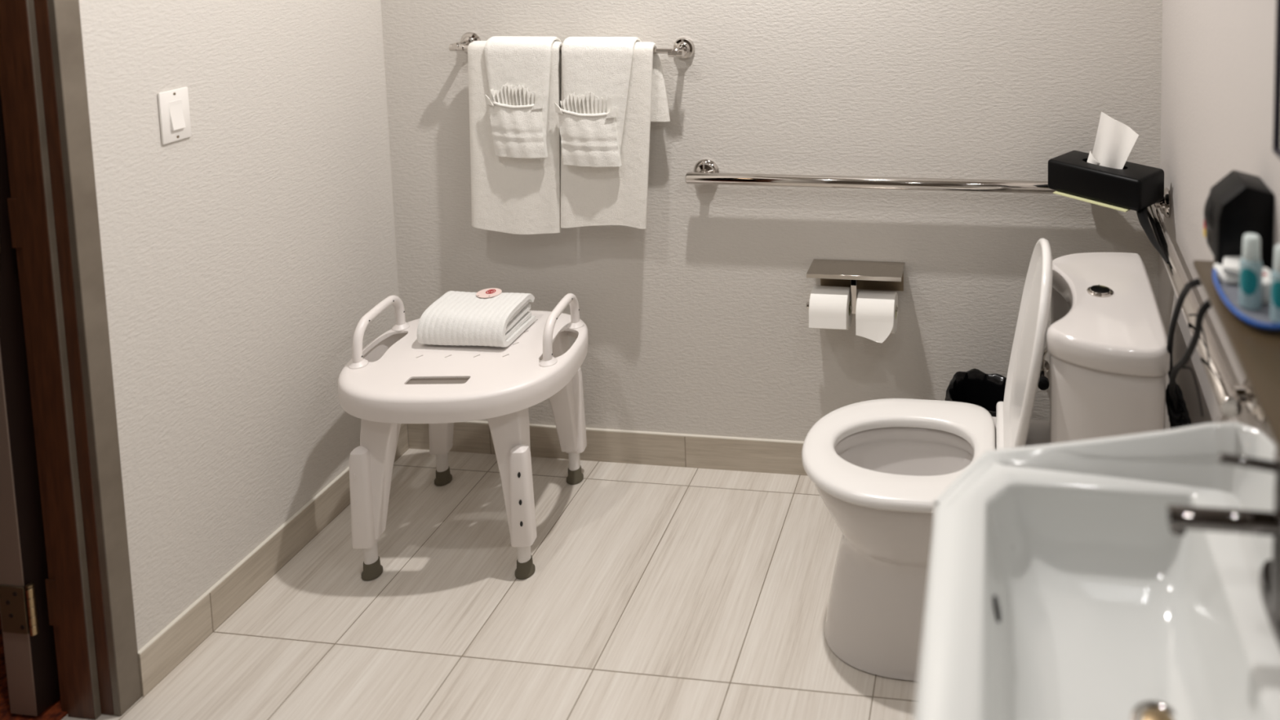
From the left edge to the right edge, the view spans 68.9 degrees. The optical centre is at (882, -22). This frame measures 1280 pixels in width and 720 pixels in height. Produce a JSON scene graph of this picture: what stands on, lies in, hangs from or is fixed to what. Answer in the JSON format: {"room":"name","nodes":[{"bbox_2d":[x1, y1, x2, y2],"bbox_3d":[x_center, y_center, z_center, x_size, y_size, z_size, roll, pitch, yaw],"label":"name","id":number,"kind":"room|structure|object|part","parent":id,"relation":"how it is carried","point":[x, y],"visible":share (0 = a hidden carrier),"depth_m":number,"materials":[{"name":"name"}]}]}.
{"room":"hotel bathroom","nodes":[
{"label":"hotel bathroom","id":0,"kind":"room"},
{"bbox_2d":[79,0,398,650],"bbox_3d":[-1.582,0.170,2.197,0.110,2.620,0.868,0,5,7],"label":"wall","id":1,"kind":"structure","parent":0,"point":[244,255],"depth_m":2.10,"materials":[{"name":"white paint"}]},
{"bbox_2d":[157,86,191,144],"bbox_3d":[-1.551,0.301,1.952,0.012,0.114,0.070,0,5,7],"label":"light switch","id":2,"kind":"object","parent":1,"relation":"attached to","point":[173,104],"visible":1,"depth_m":1.95,"materials":[{"name":"white plastic"}]},
{"bbox_3d":[-1.552,0.301,1.952,0.003,0.066,0.033,0,5,7],"label":"paddle frame","id":3,"kind":"part","parent":2,"relation":"part of","materials":[{"name":"white plastic"}]},
{"bbox_2d":[137,423,408,696],"bbox_3d":[-1.506,1.427,2.296,0.010,0.098,0.867,0,5,7],"label":"baseboard","id":4,"kind":"structure","parent":1,"relation":"attached to","point":[176,641],"depth_m":2.11,"materials":[{"name":"tile"}]},
{"bbox_2d":[0,448,916,719],"bbox_3d":[-1.269,1.550,1.654,3.840,0.054,4.500,0,5,7],"label":"floor","id":5,"kind":"structure","parent":0,"point":[653,592],"depth_m":2.07,"materials":[{"name":"tile"}]},
{"bbox_2d":[337,293,587,580],"bbox_3d":[-1.079,1.160,2.333,0.576,0.610,0.466,-1,5,0],"label":"stool","id":6,"kind":"object","parent":5,"relation":"on","point":[377,386],"visible":0.94,"depth_m":2.19,"materials":[{"name":"white plastic"}]},
{"bbox_3d":[-1.323,0.914,2.337,0.023,0.113,0.223,-1,5,0],"label":"handle","id":7,"kind":"part","parent":6,"relation":"part of","materials":[{"name":"white plastic"}]},
{"bbox_3d":[-1.235,1.188,2.207,0.103,0.376,0.081,-1,5,0],"label":"leg","id":8,"kind":"part","parent":6,"relation":"part of","materials":[{"name":"white plastic"}]},
{"bbox_3d":[-1.234,1.162,2.511,0.103,0.376,0.081,-1,5,0],"label":"leg","id":9,"kind":"part","parent":6,"relation":"part of","materials":[{"name":"white plastic"}]},
{"bbox_3d":[-1.082,0.998,2.320,0.576,0.064,0.466,-1,5,0],"label":"seat","id":10,"kind":"part","parent":6,"relation":"part of","materials":[{"name":"white plastic"}]},
{"bbox_2d":[417,288,536,347],"bbox_3d":[-1.089,0.914,2.391,0.236,0.095,0.174,0,5,6],"label":"folded towel","id":11,"kind":"object","parent":6,"relation":"on","point":[489,317],"visible":1,"depth_m":2.33,"materials":[{"name":"white fabric"}]},
{"bbox_3d":[-0.924,1.184,2.206,0.103,0.376,0.081,-1,5,0],"label":"leg","id":12,"kind":"part","parent":6,"relation":"part of","materials":[{"name":"white plastic"}]},
{"bbox_3d":[-0.923,1.159,2.510,0.103,0.376,0.081,-1,5,0],"label":"leg","id":13,"kind":"part","parent":6,"relation":"part of","materials":[{"name":"white plastic"}]},
{"bbox_3d":[-0.843,0.908,2.335,0.023,0.113,0.223,-1,5,0],"label":"handle","id":14,"kind":"part","parent":6,"relation":"part of","materials":[{"name":"white plastic"}]},
{"bbox_2d":[944,368,1006,417],"bbox_3d":[0.273,1.256,2.332,0.214,0.384,0.216,0,5,7],"label":"waste bin","id":15,"kind":"object","parent":5,"relation":"on","point":[975,386],"visible":0.27,"depth_m":2.40,"materials":[{"name":"black plastic"}]},
{"bbox_2d":[801,238,1169,681],"bbox_3d":[0.209,1.026,1.976,0.784,0.904,0.489,0,5,7],"label":"toilet","id":16,"kind":"object","parent":5,"relation":"on","point":[879,468],"visible":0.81,"depth_m":1.89,"materials":[{"name":"white ceramic"}]},
{"bbox_3d":[0.036,1.059,2.002,0.434,0.028,0.386,0,5,7],"label":"seat","id":17,"kind":"part","parent":16,"relation":"part of","materials":[{"name":"white plastic"}]},
{"bbox_3d":[0.203,1.276,2.000,0.733,0.403,0.352,0,5,7],"label":"bowl","id":18,"kind":"part","parent":16,"relation":"part of","materials":[{"name":"white ceramic"}]},
{"bbox_3d":[0.317,0.808,1.945,0.105,0.466,0.380,0,5,7],"label":"lid","id":19,"kind":"part","parent":16,"relation":"part of","materials":[{"name":"white plastic"}]},
{"bbox_3d":[0.473,0.908,1.933,0.236,0.360,0.475,0,5,7],"label":"tank","id":20,"kind":"part","parent":16,"relation":"part of","materials":[{"name":"white ceramic"}]},
{"bbox_3d":[0.470,0.704,1.915,0.250,0.050,0.489,0,5,7],"label":"tank lid","id":21,"kind":"part","parent":16,"relation":"part of","materials":[{"name":"white ceramic"}]},
{"bbox_2d":[380,0,1162,445],"bbox_3d":[-0.352,0.126,2.529,2.450,2.620,0.100,0,5,7],"label":"wall","id":22,"kind":"structure","parent":0,"point":[696,319],"depth_m":2.51,"materials":[{"name":"white paint"}]},
{"bbox_2d":[448,31,694,58],"bbox_3d":[-0.882,0.195,2.510,0.705,0.074,0.079,0,5,7],"label":"towel bar","id":23,"kind":"object","parent":22,"relation":"attached to","point":[683,47],"visible":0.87,"depth_m":2.50,"materials":[{"name":"silver metal"}]},
{"bbox_3d":[-1.203,0.193,2.540,0.040,0.026,0.059,0,5,7],"label":"post","id":24,"kind":"part","parent":23,"relation":"part of","materials":[{"name":"silver metal"}]},
{"bbox_2d":[467,40,562,234],"bbox_3d":[-1.035,0.450,2.521,0.285,0.549,0.053,0,5,7],"label":"bath towel","id":25,"kind":"object","parent":23,"relation":"hanging from","point":[509,195],"visible":0.52,"depth_m":2.51,"materials":[{"name":"white fabric"}]},
{"bbox_2d":[484,35,561,159],"bbox_3d":[-1.007,0.335,2.497,0.195,0.342,0.101,0,5,7],"label":"hand towel","id":26,"kind":"object","parent":25,"relation":"hanging from","point":[517,131],"visible":0.91,"depth_m":2.46,"materials":[{"name":"white fabric"}]},
{"bbox_2d":[490,82,535,107],"bbox_3d":[-1.020,0.333,2.459,0.133,0.087,0.022,0,5,7],"label":"washcloth","id":27,"kind":"object","parent":26,"relation":"in","point":[506,95],"visible":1,"depth_m":2.46,"materials":[{"name":"white fabric"}]},
{"bbox_2d":[560,41,670,228],"bbox_3d":[-0.751,0.438,2.484,0.314,0.526,0.054,0,5,7],"label":"bath towel","id":28,"kind":"object","parent":23,"relation":"hanging from","point":[611,196],"visible":0.55,"depth_m":2.47,"materials":[{"name":"white fabric"}]},
{"bbox_2d":[554,36,641,168],"bbox_3d":[-0.788,0.343,2.470,0.226,0.360,0.102,0,5,7],"label":"hand towel","id":29,"kind":"object","parent":28,"relation":"hanging from","point":[602,66],"visible":0.91,"depth_m":2.44,"materials":[{"name":"white fabric"}]},
{"bbox_2d":[560,91,611,119],"bbox_3d":[-0.813,0.352,2.435,0.144,0.087,0.022,0,5,7],"label":"washcloth","id":30,"kind":"object","parent":29,"relation":"in","point":[588,103],"visible":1,"depth_m":2.43,"materials":[{"name":"white fabric"}]},
{"bbox_3d":[-0.565,0.203,2.461,0.040,0.026,0.059,0,5,7],"label":"post","id":31,"kind":"part","parent":23,"relation":"part of","materials":[{"name":"silver metal"}]},
{"bbox_2d":[407,420,808,475],"bbox_3d":[-0.353,1.387,2.583,2.228,0.098,0.010,0,5,7],"label":"baseboard","id":32,"kind":"structure","parent":22,"relation":"attached to","point":[603,445],"depth_m":2.62,"materials":[{"name":"tile"}]},
{"bbox_2d":[805,258,905,314],"bbox_3d":[-0.075,0.860,2.456,0.269,0.122,0.101,0,5,7],"label":"toilet paper holder","id":33,"kind":"object","parent":22,"relation":"attached to","point":[854,274],"visible":0.83,"depth_m":2.45,"materials":[{"name":"silver metal"}]},
{"bbox_2d":[808,285,852,329],"bbox_3d":[-0.141,0.909,2.450,0.104,0.111,0.117,0,5,7],"label":"toilet paper roll","id":34,"kind":"object","parent":33,"relation":"on","point":[828,306],"visible":0.97,"depth_m":2.40,"materials":[{"name":"white paper"}]},
{"bbox_3d":[-0.074,0.861,2.469,0.016,0.118,0.068,0,5,7],"label":"post","id":35,"kind":"part","parent":33,"relation":"part of","materials":[{"name":"silver metal"}]},
{"bbox_2d":[806,258,905,281],"bbox_3d":[-0.071,0.805,2.451,0.260,0.012,0.101,0,5,7],"label":"shelf","id":36,"kind":"object","parent":33,"relation":"attached to","point":[852,270],"depth_m":2.43,"materials":[{"name":"silver metal"}]},
{"bbox_3d":[-0.058,0.837,2.501,0.236,0.078,0.003,0,5,7],"label":"plate","id":37,"kind":"part","parent":33,"relation":"part of","materials":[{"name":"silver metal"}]},
{"bbox_2d":[855,290,897,342],"bbox_3d":[-0.015,0.915,2.430,0.104,0.106,0.122,0,5,7],"label":"toilet paper roll","id":38,"kind":"object","parent":33,"relation":"hanging from","point":[876,315],"visible":0.99,"depth_m":2.39,"materials":[{"name":"white paper"}]},
{"bbox_2d":[685,159,1057,194],"bbox_3d":[0.060,0.552,2.429,1.217,0.075,0.068,0,5,7],"label":"grab bar","id":39,"kind":"object","parent":22,"relation":"attached to","point":[706,171],"visible":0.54,"depth_m":2.42,"materials":[{"name":"silver metal"}]},
{"bbox_2d":[1037,346,1049,390],"bbox_3d":[0.446,1.041,2.353,0.063,0.129,0.223,-2,5,-9],"label":"shutoff valve","id":40,"kind":"object","parent":22,"relation":"attached to","point":[1043,382],"visible":0.41,"depth_m":2.38,"materials":[{"name":"silver metal"}]},
{"bbox_3d":[0.430,1.082,2.375,0.032,0.030,0.025,0,5,7],"label":"knob","id":41,"kind":"part","parent":40,"relation":"part of","materials":[{"name":"black plastic"}]},
{"bbox_2d":[1158,0,1279,441],"bbox_3d":[0.574,0.270,0.694,0.200,2.620,3.320,0,5,9],"label":"wall","id":42,"kind":"structure","parent":0,"point":[1218,56],"depth_m":1.76,"materials":[{"name":"grey paint"}]},
{"bbox_2d":[913,421,1279,719],"bbox_3d":[0.277,0.800,1.007,0.461,0.318,0.574,0,5,7],"label":"basin","id":43,"kind":"object","parent":42,"relation":"attached to","point":[1060,584],"visible":0.97,"depth_m":1.13,"materials":[{"name":"white ceramic"}]},
{"bbox_2d":[1166,448,1279,647],"bbox_3d":[0.400,0.618,0.981,0.164,0.200,0.170,0,5,7],"label":"faucet","id":44,"kind":"object","parent":43,"relation":"attached to","point":[1180,518],"visible":1,"depth_m":0.97,"materials":[{"name":"silver metal"}]},
{"bbox_3d":[0.379,0.601,0.982,0.122,0.028,0.023,0,5,7],"label":"spout","id":45,"kind":"part","parent":44,"relation":"part of","materials":[{"name":"silver metal"}]},
{"bbox_3d":[0.402,0.531,0.973,0.065,0.018,0.011,0,5,7],"label":"lever","id":46,"kind":"part","parent":44,"relation":"part of","materials":[{"name":"silver metal"}]},
{"bbox_3d":[0.456,0.709,0.982,0.052,0.018,0.170,0,5,7],"label":"plate","id":47,"kind":"part","parent":44,"relation":"part of","materials":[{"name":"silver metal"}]},
{"bbox_2d":[1146,187,1265,423],"bbox_3d":[0.617,0.601,1.811,0.068,0.075,0.985,0,5,9],"label":"grab bar","id":48,"kind":"object","parent":42,"relation":"attached to","point":[1230,398],"visible":0.63,"depth_m":1.50,"materials":[{"name":"silver metal"}]},
{"bbox_2d":[1053,191,1129,212],"bbox_3d":[0.551,0.548,2.238,0.205,0.002,0.123,4,7,44],"label":"card","id":49,"kind":"object","parent":48,"relation":"on","point":[1059,193],"visible":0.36,"depth_m":2.19,"materials":[{"name":"beige paper"}]},
{"bbox_2d":[1048,111,1164,211],"bbox_3d":[0.560,0.441,2.235,0.264,0.210,0.127,4,7,44],"label":"tissue box","id":50,"kind":"object","parent":48,"relation":"on","point":[1105,175],"visible":1,"depth_m":2.20,"materials":[{"name":"black plastic"}]},
{"bbox_2d":[1136,207,1168,263],"bbox_3d":[0.607,0.575,1.992,0.030,0.033,0.343,0,5,7],"label":"cord","id":51,"kind":"object","parent":48,"relation":"on","point":[1142,215],"visible":0.97,"depth_m":2.01,"materials":[{"name":"black plastic"}]},
{"bbox_2d":[1193,260,1279,453],"bbox_3d":[0.461,0.477,0.941,0.101,0.012,0.860,0,5,9],"label":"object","id":52,"kind":"object","parent":42,"relation":"attached to","point":[1256,352],"visible":0.5,"depth_m":1.09,"materials":[{"name":"brown wood"}]},
{"bbox_2d":[1212,268,1279,331],"bbox_3d":[0.512,0.438,1.232,0.091,0.014,0.211,0,5,9],"label":"tray","id":53,"kind":"object","parent":52,"relation":"on","point":[1260,319],"visible":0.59,"depth_m":1.19,"materials":[{"name":"blue glass"}]},
{"bbox_2d":[1213,262,1239,284],"bbox_3d":[0.514,0.428,1.292,0.052,0.015,0.044,-1,5,-2],"label":"packet","id":54,"kind":"object","parent":53,"relation":"on","point":[1228,278],"visible":0.45,"depth_m":1.27,"materials":[{"name":"white paper"}]},
{"bbox_2d":[1222,256,1242,275],"bbox_3d":[0.517,0.414,1.285,0.046,0.014,0.050,1,5,23],"label":"packet","id":55,"kind":"object","parent":54,"relation":"on","point":[1230,264],"visible":0.47,"depth_m":1.27,"materials":[{"name":"white paper"}]},
{"bbox_2d":[1238,233,1262,310],"bbox_3d":[0.497,0.395,1.199,0.029,0.098,0.029,0,5,9],"label":"toiletry bottle","id":56,"kind":"object","parent":53,"relation":"on","point":[1251,265],"visible":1,"depth_m":1.19,"materials":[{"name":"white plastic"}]},
{"bbox_2d":[1262,266,1271,302],"bbox_3d":[0.529,0.425,1.233,0.030,0.031,0.055,0,5,3],"label":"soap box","id":57,"kind":"object","parent":53,"relation":"on","point":[1266,280],"visible":0.33,"depth_m":1.21,"materials":[{"name":"white"}]},
{"bbox_2d":[1269,244,1279,324],"bbox_3d":[0.520,0.397,1.155,0.029,0.100,0.029,0,5,9],"label":"toiletry bottle","id":58,"kind":"object","parent":53,"relation":"on","point":[1274,315],"visible":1,"depth_m":1.15,"materials":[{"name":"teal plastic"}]},
{"bbox_2d":[1203,169,1274,271],"bbox_3d":[0.534,0.377,1.342,0.085,0.157,0.095,0,5,9],"label":"hair dryer","id":59,"kind":"object","parent":42,"relation":"attached to","point":[1240,203],"visible":0.84,"depth_m":1.30,"materials":[{"name":"black plastic"}]},
{"bbox_2d":[1165,278,1212,429],"bbox_3d":[0.549,0.759,1.556,0.072,0.662,0.418,0,5,10],"label":"power cord","id":60,"kind":"object","parent":59,"relation":"hanging from","point":[1178,414],"visible":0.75,"depth_m":1.60,"materials":[{"name":"black plastic"}]},
{"bbox_2d":[1272,0,1279,158],"bbox_3d":[0.459,-0.122,0.680,0.024,0.806,1.006,0,5,9],"label":"wall mirror","id":61,"kind":"object","parent":42,"relation":"attached to","point":[1276,131],"visible":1,"depth_m":1.20,"materials":[{"name":"clear glass"}]},
{"bbox_3d":[0.461,-0.122,0.680,0.020,0.794,0.994,0,5,9],"label":"glass","id":62,"kind":"part","parent":61,"relation":"part of","materials":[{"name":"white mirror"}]},
{"bbox_3d":[-1.845,0.353,0.090,0.110,2.620,1.470,0,5,7],"label":"wall","id":63,"kind":"structure","parent":0,"visible":0},
{"bbox_2d":[0,0,142,719],"bbox_3d":[-1.694,0.475,1.700,0.223,2.100,1.730,0,5,7],"label":"door frame","id":64,"kind":"structure","parent":63,"relation":"in","point":[67,615],"depth_m":1.77,"materials":[{"name":"brown wood"}]},
{"bbox_3d":[-1.700,0.481,1.745,0.026,0.100,0.003,0,5,7],"label":"hinge plate","id":65,"kind":"part","parent":64,"relation":"part of","materials":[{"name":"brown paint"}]},
{"bbox_3d":[-1.690,1.273,1.812,0.026,0.100,0.003,0,5,7],"label":"hinge plate","id":66,"kind":"part","parent":64,"relation":"part of","materials":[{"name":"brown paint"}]},
{"bbox_3d":[-1.582,0.473,1.760,0.016,2.090,0.047,0,5,7],"label":"casing","id":67,"kind":"part","parent":64,"relation":"part of","materials":[{"name":"beige paint"}]}
]}

